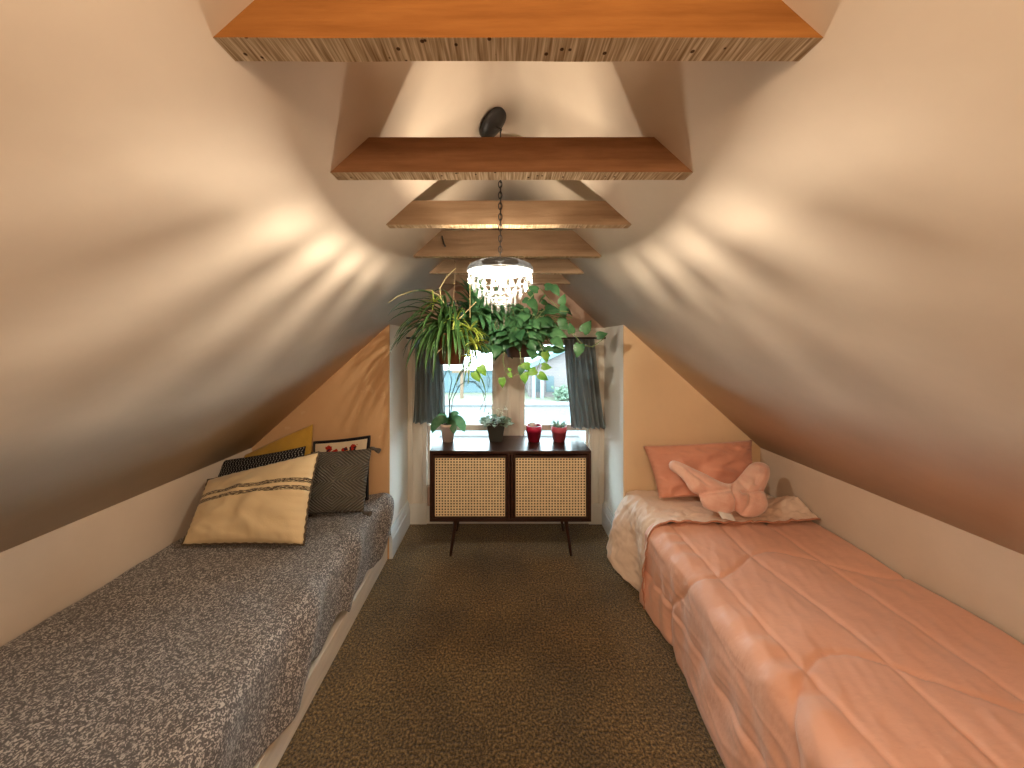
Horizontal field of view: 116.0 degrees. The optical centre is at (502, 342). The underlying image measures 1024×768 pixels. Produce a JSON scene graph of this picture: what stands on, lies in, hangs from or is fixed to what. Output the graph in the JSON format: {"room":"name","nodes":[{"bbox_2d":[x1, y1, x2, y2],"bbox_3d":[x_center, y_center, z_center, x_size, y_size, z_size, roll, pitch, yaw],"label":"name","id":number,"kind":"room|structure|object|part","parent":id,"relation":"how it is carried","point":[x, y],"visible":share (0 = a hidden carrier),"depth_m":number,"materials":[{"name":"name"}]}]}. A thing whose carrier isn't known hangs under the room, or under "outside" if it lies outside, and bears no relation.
{"room":"attic bedroom","nodes":[
{"label":"attic bedroom","id":0,"kind":"room"},
{"bbox_2d":[0,448,251,646],"bbox_3d":[-1.783,1.114,0.261,0.080,0.772,3.922,0,0,0],"label":"wall","id":1,"kind":"structure","parent":0,"point":[44,575],"depth_m":1.35,"materials":[{"name":"beige paint"}]},
{"bbox_2d":[252,324,389,558],"bbox_3d":[-1.306,0.685,2.228,1.033,1.630,0.012,0,0,0],"label":"wall","id":2,"kind":"structure","parent":0,"point":[354,401],"depth_m":2.22,"materials":[{"name":"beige paint"}]},
{"bbox_2d":[390,324,407,525],"bbox_3d":[-0.835,0.685,2.454,0.090,1.630,0.440,0,0,0],"label":"wall","id":3,"kind":"structure","parent":0,"point":[398,374],"depth_m":2.42,"materials":[{"name":"paint"}]},
{"bbox_2d":[389,500,409,558],"bbox_3d":[-0.779,1.400,2.433,0.022,0.200,0.422,0,0,0],"label":"baseboard","id":4,"kind":"structure","parent":3,"relation":"attached to","point":[401,524],"depth_m":2.37,"materials":[{"name":"white paint"}]},
{"bbox_2d":[276,524,724,767],"bbox_3d":[0.022,1.530,0.487,3.690,0.060,4.534,0,0,0],"label":"floor","id":5,"kind":"structure","parent":0,"point":[509,649],"depth_m":1.47,"materials":[{"name":"carpet"}]},
{"bbox_2d":[253,545,386,767],"bbox_3d":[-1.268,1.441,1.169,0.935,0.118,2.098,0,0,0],"label":"bed","id":6,"kind":"object","parent":5,"relation":"on","point":[344,620],"visible":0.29,"depth_m":1.43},
{"bbox_2d":[430,436,590,555],"bbox_3d":[0.051,1.125,2.406,1.123,0.752,0.368,0,0,0],"label":"sideboard","id":7,"kind":"object","parent":5,"relation":"on","point":[473,478],"visible":0.99,"depth_m":2.23,"materials":[{"name":"beige wicker"}]},
{"bbox_3d":[-0.348,1.371,2.267,0.065,0.262,0.031,0,0,-38],"label":"leg","id":8,"kind":"part","parent":7,"relation":"part of","materials":[{"name":"brown wood"}]},
{"bbox_2d":[431,367,489,441],"bbox_3d":[-0.328,0.461,2.435,0.440,0.575,0.144,0,0,16],"label":"potted orchid","id":9,"kind":"object","parent":7,"relation":"on","point":[448,425],"visible":0.99,"depth_m":2.44,"materials":[{"name":"beige"}]},
{"bbox_3d":[-0.421,0.681,2.450,0.120,0.135,0.120,0,0,0],"label":"pot","id":10,"kind":"part","parent":9,"relation":"part of","materials":[{"name":"beige"}]},
{"bbox_3d":[-0.229,0.997,2.232,0.511,0.440,0.016,0,0,0],"label":"door","id":11,"kind":"part","parent":7,"relation":"part of","materials":[{"name":"beige wicker"}]},
{"bbox_3d":[-0.229,1.002,2.227,0.488,0.406,0.004,0,0,0],"label":"cane panel","id":12,"kind":"part","parent":7,"relation":"part of","materials":[{"name":"beige wicker"}]},
{"bbox_2d":[479,405,514,441],"bbox_3d":[-0.048,0.620,2.460,0.273,0.259,0.266,0,0,-16],"label":"potted plant","id":13,"kind":"object","parent":7,"relation":"on","point":[495,427],"visible":1,"depth_m":2.41,"materials":[{"name":"green plant"}]},
{"bbox_3d":[-0.054,0.675,2.460,0.144,0.148,0.144,0,0,0],"label":"pot","id":14,"kind":"part","parent":13,"relation":"part of","materials":[{"name":"grey ceramic"}]},
{"bbox_2d":[526,422,541,442],"bbox_3d":[0.237,0.678,2.450,0.119,0.142,0.119,0,0,0],"label":"flower pot","id":15,"kind":"object","parent":7,"relation":"on","point":[534,430],"visible":1,"depth_m":2.41,"materials":[{"name":"red ceramic"}]},
{"bbox_3d":[0.332,0.997,2.232,0.511,0.440,0.016,0,0,0],"label":"door","id":16,"kind":"part","parent":7,"relation":"part of","materials":[{"name":"beige wicker"}]},
{"bbox_3d":[0.332,1.002,2.227,0.488,0.406,0.004,0,0,0],"label":"cane panel","id":17,"kind":"part","parent":7,"relation":"part of","materials":[{"name":"beige wicker"}]},
{"bbox_2d":[550,420,566,442],"bbox_3d":[0.427,0.674,2.445,0.150,0.151,0.150,0,0,0],"label":"potted succulent","id":18,"kind":"object","parent":7,"relation":"on","point":[559,431],"visible":1,"depth_m":2.41,"materials":[{"name":"red ceramic"}]},
{"bbox_3d":[0.458,1.371,2.267,0.065,0.262,0.031,0,0,38],"label":"leg","id":19,"kind":"part","parent":7,"relation":"part of","materials":[{"name":"brown wood"}]},
{"bbox_2d":[407,258,604,523],"bbox_3d":[0.024,0.342,2.689,1.628,2.316,0.130,0,0,0],"label":"wall","id":20,"kind":"structure","parent":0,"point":[579,316],"depth_m":2.65,"materials":[{"name":"paint"}]},
{"bbox_2d":[428,343,492,484],"bbox_3d":[-0.355,0.600,2.721,0.560,1.200,0.046,0,0,0],"label":"window","id":21,"kind":"structure","parent":20,"relation":"in","point":[469,427],"depth_m":2.70,"materials":[{"name":"paint"}]},
{"bbox_3d":[-0.355,0.714,2.716,0.528,0.048,0.036,0,0,0],"label":"meeting rail","id":22,"kind":"part","parent":21,"relation":"part of","materials":[{"name":"paint"}]},
{"bbox_2d":[406,337,605,338],"bbox_3d":[0.025,-0.041,2.621,1.619,0.015,0.058,0,0,0],"label":"curtain rod","id":23,"kind":"object","parent":20,"relation":"attached to","point":[406,337],"visible":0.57,"depth_m":2.59,"materials":[{"name":"black metal"}]},
{"bbox_2d":[413,343,444,423],"bbox_3d":[-0.598,0.310,2.598,0.264,0.686,0.080,0,0,0],"label":"curtain","id":24,"kind":"object","parent":23,"relation":"hanging from","point":[429,401],"visible":0.68,"depth_m":2.59,"materials":[{"name":"fabric"}]},
{"bbox_2d":[564,339,605,429],"bbox_3d":[0.665,0.331,2.599,0.338,0.727,0.080,0,0,0],"label":"curtain","id":25,"kind":"object","parent":23,"relation":"hanging from","point":[585,404],"visible":0.93,"depth_m":2.59,"materials":[{"name":"fabric"}]},
{"bbox_2d":[524,341,603,503],"bbox_3d":[0.503,0.655,2.692,0.671,1.350,0.104,0,0,0],"label":"window","id":26,"kind":"structure","parent":20,"relation":"in","point":[545,427],"depth_m":2.65,"materials":[{"name":"paint"}]},
{"bbox_3d":[0.443,0.714,2.716,0.520,0.048,0.036,0,0,0],"label":"meeting rail","id":27,"kind":"part","parent":26,"relation":"part of","materials":[{"name":"paint"}]},
{"bbox_2d":[0,0,1023,554],"bbox_3d":[0.022,-0.074,0.527,3.530,1.604,4.454,0,0,0],"label":"ceiling","id":28,"kind":"structure","parent":0,"point":[837,269],"depth_m":0.75,"materials":[{"name":"beige paint"}]},
{"bbox_2d":[467,107,532,304],"bbox_3d":[-0.010,-0.441,1.151,0.236,0.787,0.237,0,0,0],"label":"chandelier","id":29,"kind":"object","parent":28,"relation":"hanging from","point":[493,122],"visible":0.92,"depth_m":1.14,"materials":[{"name":"glass"}]},
{"bbox_3d":[-0.010,-0.521,1.150,0.013,0.478,0.013,0,0,45],"label":"chain","id":30,"kind":"part","parent":29,"relation":"part of","materials":[{"name":"black metal"}]},
{"bbox_3d":[-0.010,-0.226,1.150,0.021,0.032,0.021,0,0,0],"label":"bulb","id":31,"kind":"part","parent":29,"relation":"part of","materials":[{"name":"white glass"}]},
{"bbox_2d":[497,264,506,292],"bbox_3d":[-0.003,-0.238,1.150,0.034,0.116,0.020,0,0,0],"label":"bulb","id":32,"kind":"object","parent":29,"relation":"attached to","point":[500,279],"depth_m":1.14,"materials":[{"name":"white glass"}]},
{"bbox_2d":[441,274,570,283],"bbox_3d":[0.022,-0.477,2.355,0.979,0.086,0.042,0,0,0],"label":"ceiling beam","id":33,"kind":"structure","parent":28,"relation":"attached to","point":[532,278],"depth_m":2.33,"materials":[{"name":"brown wood"}]},
{"bbox_2d":[430,259,583,274],"bbox_3d":[0.022,-0.473,1.991,0.988,0.086,0.041,0,0,0],"label":"ceiling beam","id":34,"kind":"structure","parent":28,"relation":"attached to","point":[540,266],"depth_m":1.97,"materials":[{"name":"brown wood"}]},
{"bbox_2d":[445,277,522,336],"bbox_3d":[-0.123,-0.265,1.899,0.493,0.470,0.564,0,0,0],"label":"plant","id":35,"kind":"object","parent":34,"relation":"hanging from","point":[483,303],"visible":0.74,"depth_m":1.82,"materials":[{"name":"green plant"}]},
{"bbox_3d":[-0.148,-0.080,1.900,0.138,0.100,0.138,0,0,0],"label":"pot","id":36,"kind":"part","parent":35,"relation":"part of","materials":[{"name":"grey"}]},
{"bbox_2d":[469,277,607,387],"bbox_3d":[0.153,-0.086,1.946,0.932,0.689,0.540,0,0,0],"label":"pothos","id":37,"kind":"object","parent":34,"relation":"hanging from","point":[521,334],"visible":0.94,"depth_m":1.85,"materials":[{"name":"green plant"}]},
{"bbox_3d":[0.110,-0.227,1.941,0.167,0.406,0.154,0,0,0],"label":"hanger cord","id":38,"kind":"part","parent":37,"relation":"part of","materials":[{"name":"beige plastic"}]},
{"bbox_2d":[413,230,601,257],"bbox_3d":[0.022,-0.500,1.622,0.979,0.131,0.041,0,0,0],"label":"ceiling beam","id":39,"kind":"structure","parent":28,"relation":"attached to","point":[459,243],"depth_m":1.60,"materials":[{"name":"brown wood"}]},
{"bbox_2d":[388,258,493,393],"bbox_3d":[-0.356,-0.102,1.784,0.594,0.779,0.678,0,0,-38],"label":"spider plant","id":40,"kind":"object","parent":39,"relation":"hanging from","point":[448,335],"visible":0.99,"depth_m":1.68,"materials":[{"name":"green plant"}]},
{"bbox_3d":[-0.287,0.033,1.800,0.192,0.170,0.192,0,0,0],"label":"pot","id":41,"kind":"part","parent":40,"relation":"part of","materials":[{"name":"ceramic"}]},
{"bbox_3d":[-0.282,-0.267,1.749,0.154,0.451,0.210,0,0,0],"label":"hanger cord","id":42,"kind":"part","parent":40,"relation":"part of","materials":[{"name":"beige fabric"}]},
{"bbox_2d":[386,200,631,227],"bbox_3d":[0.022,-0.490,1.222,0.956,0.091,0.042,0,0,0],"label":"ceiling beam","id":43,"kind":"structure","parent":28,"relation":"attached to","point":[478,213],"depth_m":1.20,"materials":[{"name":"brown wood"}]},
{"bbox_2d":[330,137,692,179],"bbox_3d":[0.022,-0.485,0.844,0.968,0.091,0.041,0,0,0],"label":"ceiling beam","id":44,"kind":"structure","parent":28,"relation":"attached to","point":[376,158],"depth_m":0.82,"materials":[{"name":"brown wood"}]},
{"bbox_2d":[213,0,822,61],"bbox_3d":[0.013,-0.503,0.495,0.939,0.101,0.041,0,0,0],"label":"ceiling beam","id":45,"kind":"structure","parent":28,"relation":"attached to","point":[265,30],"depth_m":0.47,"materials":[{"name":"orange wood"}]},
{"bbox_2d":[506,337,529,357],"bbox_3d":[0.104,0.026,1.960,0.202,0.120,0.202,0,0,0],"label":"pot","id":46,"kind":"object","parent":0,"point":[514,351],"depth_m":1.88,"materials":[{"name":"brown"}]},
{"bbox_2d":[604,325,622,515],"bbox_3d":[0.883,0.687,2.454,0.090,1.627,0.440,0,0,0],"label":"wall","id":47,"kind":"structure","parent":0,"point":[613,343],"depth_m":2.43,"materials":[{"name":"paint"}]},
{"bbox_2d":[602,500,614,536],"bbox_3d":[0.827,1.400,2.433,0.022,0.200,0.422,0,0,0],"label":"baseboard","id":48,"kind":"structure","parent":47,"relation":"attached to","point":[608,516],"depth_m":2.52,"materials":[{"name":"white paint"}]},
{"bbox_2d":[623,325,759,497],"bbox_3d":[1.353,0.687,2.228,1.029,1.627,0.012,0,0,0],"label":"wall","id":49,"kind":"structure","parent":0,"point":[660,407],"depth_m":2.22,"materials":[{"name":"paint"}]},
{"bbox_2d":[760,448,1023,643],"bbox_3d":[1.827,1.114,0.261,0.080,0.772,3.922,0,0,0],"label":"wall","id":50,"kind":"structure","parent":0,"point":[984,578],"depth_m":1.38,"materials":[{"name":"beige paint"}]},
{"label":"outside","id":51,"kind":"structure","parent":0,"visible":0},
{"bbox_2d":[445,404,569,406],"bbox_3d":[0.000,3.990,20.240,80.000,0.220,0.480,0,0,0],"label":"kerb","id":52,"kind":"object","parent":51,"point":[446,405],"depth_m":20.00,"materials":[{"name":"grey concrete"}]},
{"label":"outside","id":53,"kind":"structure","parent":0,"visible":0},
{"bbox_2d":[445,390,568,401],"bbox_3d":[0.000,4.010,40.667,120.000,0.180,38.667,0,0,0],"label":"lawn","id":54,"kind":"structure","parent":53,"point":[468,397],"depth_m":22.60,"materials":[{"name":"green plant"}]},
{"bbox_2d":[452,370,467,398],"bbox_3d":[-3.037,2.931,22.700,1.130,1.978,0.240,0,0,0],"label":"wooden post","id":55,"kind":"object","parent":54,"relation":"on","point":[453,371],"visible":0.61,"depth_m":22.60,"materials":[{"name":"white wood"}]},
{"bbox_2d":[443,360,491,392],"bbox_3d":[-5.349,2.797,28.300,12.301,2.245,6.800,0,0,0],"label":"house","id":56,"kind":"structure","parent":54,"relation":"on","point":[469,387],"depth_m":25.30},
{"bbox_2d":[525,345,567,397],"bbox_3d":[5.934,1.749,26.700,9.082,4.343,8.000,0,0,0],"label":"house","id":57,"kind":"structure","parent":54,"relation":"on","point":[556,375],"depth_m":23.30,"materials":[{"name":"brick"}]},
{"bbox_2d":[551,384,568,401],"bbox_3d":[4.255,3.455,21.978,2.007,1.207,2.148,0,0,0],"label":"shrub","id":58,"kind":"object","parent":54,"relation":"on","point":[562,393],"visible":0.82,"depth_m":21.76,"materials":[{"name":"green plant"}]},
{"bbox_3d":[1.325,1.438,1.163,0.900,0.125,2.087,0,0,0],"label":"bed","id":59,"kind":"object","parent":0,"visible":0},
{"bbox_3d":[1.325,1.225,1.163,0.900,0.290,2.087,0,0,0],"label":"mattress","id":60,"kind":"object","parent":59,"relation":"on","visible":0},
{"bbox_2d":[606,490,1023,767],"bbox_3d":[1.230,1.210,1.156,1.090,0.568,2.113,0,0,0],"label":"comforter","id":61,"kind":"object","parent":60,"relation":"on","point":[794,646],"visible":0.89,"depth_m":1.14,"materials":[{"name":"pink fabric"}]},
{"bbox_2d":[643,440,751,497],"bbox_3d":[1.319,0.821,2.099,0.739,0.327,0.233,0,0,0],"label":"bed pillow","id":62,"kind":"object","parent":61,"relation":"on","point":[724,462],"visible":0.7,"depth_m":2.06,"materials":[{"name":"pink fabric"}]},
{"bbox_2d":[669,461,769,520],"bbox_3d":[1.293,0.843,1.848,0.592,0.266,0.192,0,0,0],"label":"plush toy","id":63,"kind":"object","parent":61,"relation":"on","point":[746,496],"visible":1,"depth_m":1.83,"materials":[{"name":"pink fabric"}]},
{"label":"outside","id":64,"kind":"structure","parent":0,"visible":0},
{"bbox_2d":[431,407,584,447],"bbox_3d":[0.000,4.050,11.600,80.000,0.100,16.800,0,0,0],"label":"road","id":65,"kind":"structure","parent":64,"point":[471,415],"depth_m":17.18,"materials":[{"name":"grey asphalt"}]},
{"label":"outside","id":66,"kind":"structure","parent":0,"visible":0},
{"bbox_2d":[445,402,568,403],"bbox_3d":[0.000,4.000,20.907,80.000,0.200,0.853,0,0,0],"label":"sidewalk","id":67,"kind":"structure","parent":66,"point":[445,402],"depth_m":20.63,"materials":[{"name":"concrete"}]},
{"bbox_3d":[-1.302,1.229,1.179,0.859,0.306,2.057,0,0,0],"label":"mattress","id":68,"kind":"object","parent":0,"visible":0},
{"bbox_2d":[0,493,393,767],"bbox_3d":[-1.232,1.198,1.178,0.994,0.336,2.076,0,0,0],"label":"bedspread","id":69,"kind":"object","parent":68,"relation":"on","point":[194,656],"visible":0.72,"depth_m":1.11,"materials":[{"name":"fabric"}]},
{"bbox_2d":[181,451,319,545],"bbox_3d":[-1.356,0.829,1.735,0.705,0.410,0.265,0,0,0],"label":"throw pillow","id":70,"kind":"object","parent":69,"relation":"on","point":[268,504],"visible":1,"depth_m":1.66,"materials":[{"name":"beige fabric"}]},
{"bbox_2d":[218,446,305,476],"bbox_3d":[-1.495,0.842,1.961,0.579,0.377,0.159,0,0,0],"label":"throw pillow","id":71,"kind":"object","parent":69,"relation":"on","point":[230,466],"visible":0.26,"depth_m":1.98,"materials":[{"name":"black fabric"}]},
{"bbox_2d":[244,424,312,457],"bbox_3d":[-1.531,0.782,2.131,0.495,0.466,0.128,0,0,0],"label":"throw pillow","id":72,"kind":"object","parent":69,"relation":"on","point":[302,437],"visible":0.19,"depth_m":2.13,"materials":[{"name":"yellow fabric"}]},
{"bbox_2d":[313,435,370,499],"bbox_3d":[-1.080,0.826,2.127,0.406,0.402,0.116,0,0,0],"label":"throw pillow","id":73,"kind":"object","parent":69,"relation":"on","point":[356,443],"visible":0.23,"depth_m":2.14,"materials":[{"name":"fabric"}]},
{"bbox_2d":[308,447,380,516],"bbox_3d":[-0.999,0.851,1.978,0.438,0.374,0.188,0,0,0],"label":"throw pillow","id":74,"kind":"object","parent":69,"relation":"on","point":[340,478],"visible":0.89,"depth_m":1.93,"materials":[{"name":"grey fabric"}]}
]}

